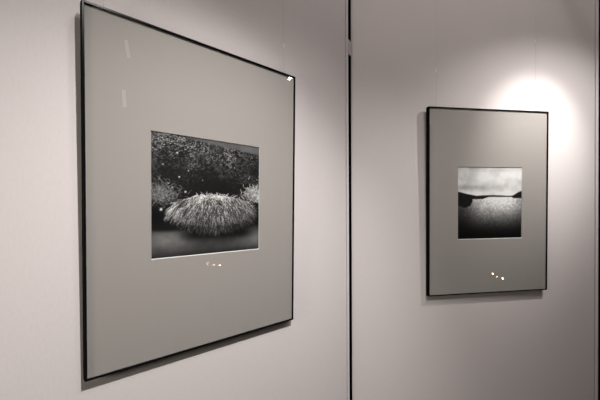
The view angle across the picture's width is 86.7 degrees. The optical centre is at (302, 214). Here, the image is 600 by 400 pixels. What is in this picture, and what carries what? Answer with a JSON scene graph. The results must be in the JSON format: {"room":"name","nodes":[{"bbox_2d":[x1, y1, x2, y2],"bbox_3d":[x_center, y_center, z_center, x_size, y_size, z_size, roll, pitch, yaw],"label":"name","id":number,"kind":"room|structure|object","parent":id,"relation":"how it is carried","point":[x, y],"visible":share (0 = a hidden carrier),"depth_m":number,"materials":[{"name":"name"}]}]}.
{"room":"museum","nodes":[
{"label":"museum","id":0,"kind":"room"},
{"bbox_2d":[0,0,346,399],"bbox_3d":[-0.234,0.270,0.782,1.005,2.390,0.040,-1,1,-42],"label":"wall","id":1,"kind":"structure","parent":0,"point":[304,357],"depth_m":0.68,"materials":[{"name":"paint"}]},
{"bbox_2d":[80,0,294,381],"bbox_3d":[-0.215,-0.041,0.747,0.501,0.692,0.036,-1,1,-42],"label":"framed photograph","id":2,"kind":"object","parent":1,"relation":"attached to","point":[188,145],"visible":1,"depth_m":0.69,"materials":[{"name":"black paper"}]},
{"bbox_2d":[151,131,258,258],"bbox_3d":[-0.213,-0.042,0.745,0.273,0.272,0.001,-1,2,-42],"label":"photograph","id":3,"kind":"object","parent":2,"relation":"attached to","point":[205,193],"depth_m":0.73},
{"bbox_2d":[345,0,349,399],"bbox_3d":[-0.229,0.285,0.785,1.020,2.420,0.039,-1,1,-42],"label":"trim","id":4,"kind":"structure","parent":1,"relation":"attached to","point":[346,1],"depth_m":1.10,"materials":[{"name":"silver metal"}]},
{"bbox_2d":[348,39,351,56],"bbox_3d":[0.167,-0.585,1.116,0.003,0.050,0.034,0,1,31],"label":"connector","id":5,"kind":"object","parent":1,"relation":"attached to","point":[349,42],"visible":1,"depth_m":1.11,"materials":[{"name":"grey plastic"}]},
{"bbox_2d":[351,0,594,399],"bbox_3d":[0.684,0.262,1.238,1.031,2.390,0.040,0,0,-9],"label":"wall","id":6,"kind":"structure","parent":0,"point":[408,344],"depth_m":1.20,"materials":[{"name":"paint"}]},
{"bbox_2d":[348,0,598,399],"bbox_3d":[0.692,0.277,1.238,1.049,2.420,0.039,0,0,-9],"label":"trim","id":7,"kind":"structure","parent":6,"relation":"attached to","point":[349,1],"depth_m":1.29,"materials":[{"name":"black metal"}]},
{"bbox_2d":[426,106,548,296],"bbox_3d":[0.705,-0.050,1.203,0.504,0.694,0.030,0,0,-9],"label":"framed photograph","id":8,"kind":"object","parent":6,"relation":"attached to","point":[487,169],"visible":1,"depth_m":1.20,"materials":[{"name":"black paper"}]},
{"bbox_2d":[458,167,521,238],"bbox_3d":[0.711,-0.045,1.202,0.277,0.276,0.001,-1,1,-9],"label":"photograph","id":9,"kind":"object","parent":8,"relation":"attached to","point":[489,198],"depth_m":1.20},
{"bbox_2d":[535,0,535,56],"bbox_3d":[0.901,-0.665,1.262,0.004,0.547,0.058,0,0,-9],"label":"wire","id":10,"kind":"object","parent":6,"relation":"hanging from","point":[535,0],"visible":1,"depth_m":1.23,"materials":[{"name":"grey metal"}]},
{"label":"wall","id":11,"kind":"structure","parent":0,"visible":0},
{"bbox_2d":[598,0,599,399],"bbox_3d":[1.725,0.271,1.350,1.000,2.420,0.039,0,0,-3],"label":"trim","id":12,"kind":"structure","parent":11,"relation":"attached to","point":[599,0],"depth_m":1.31,"materials":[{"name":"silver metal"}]}
]}

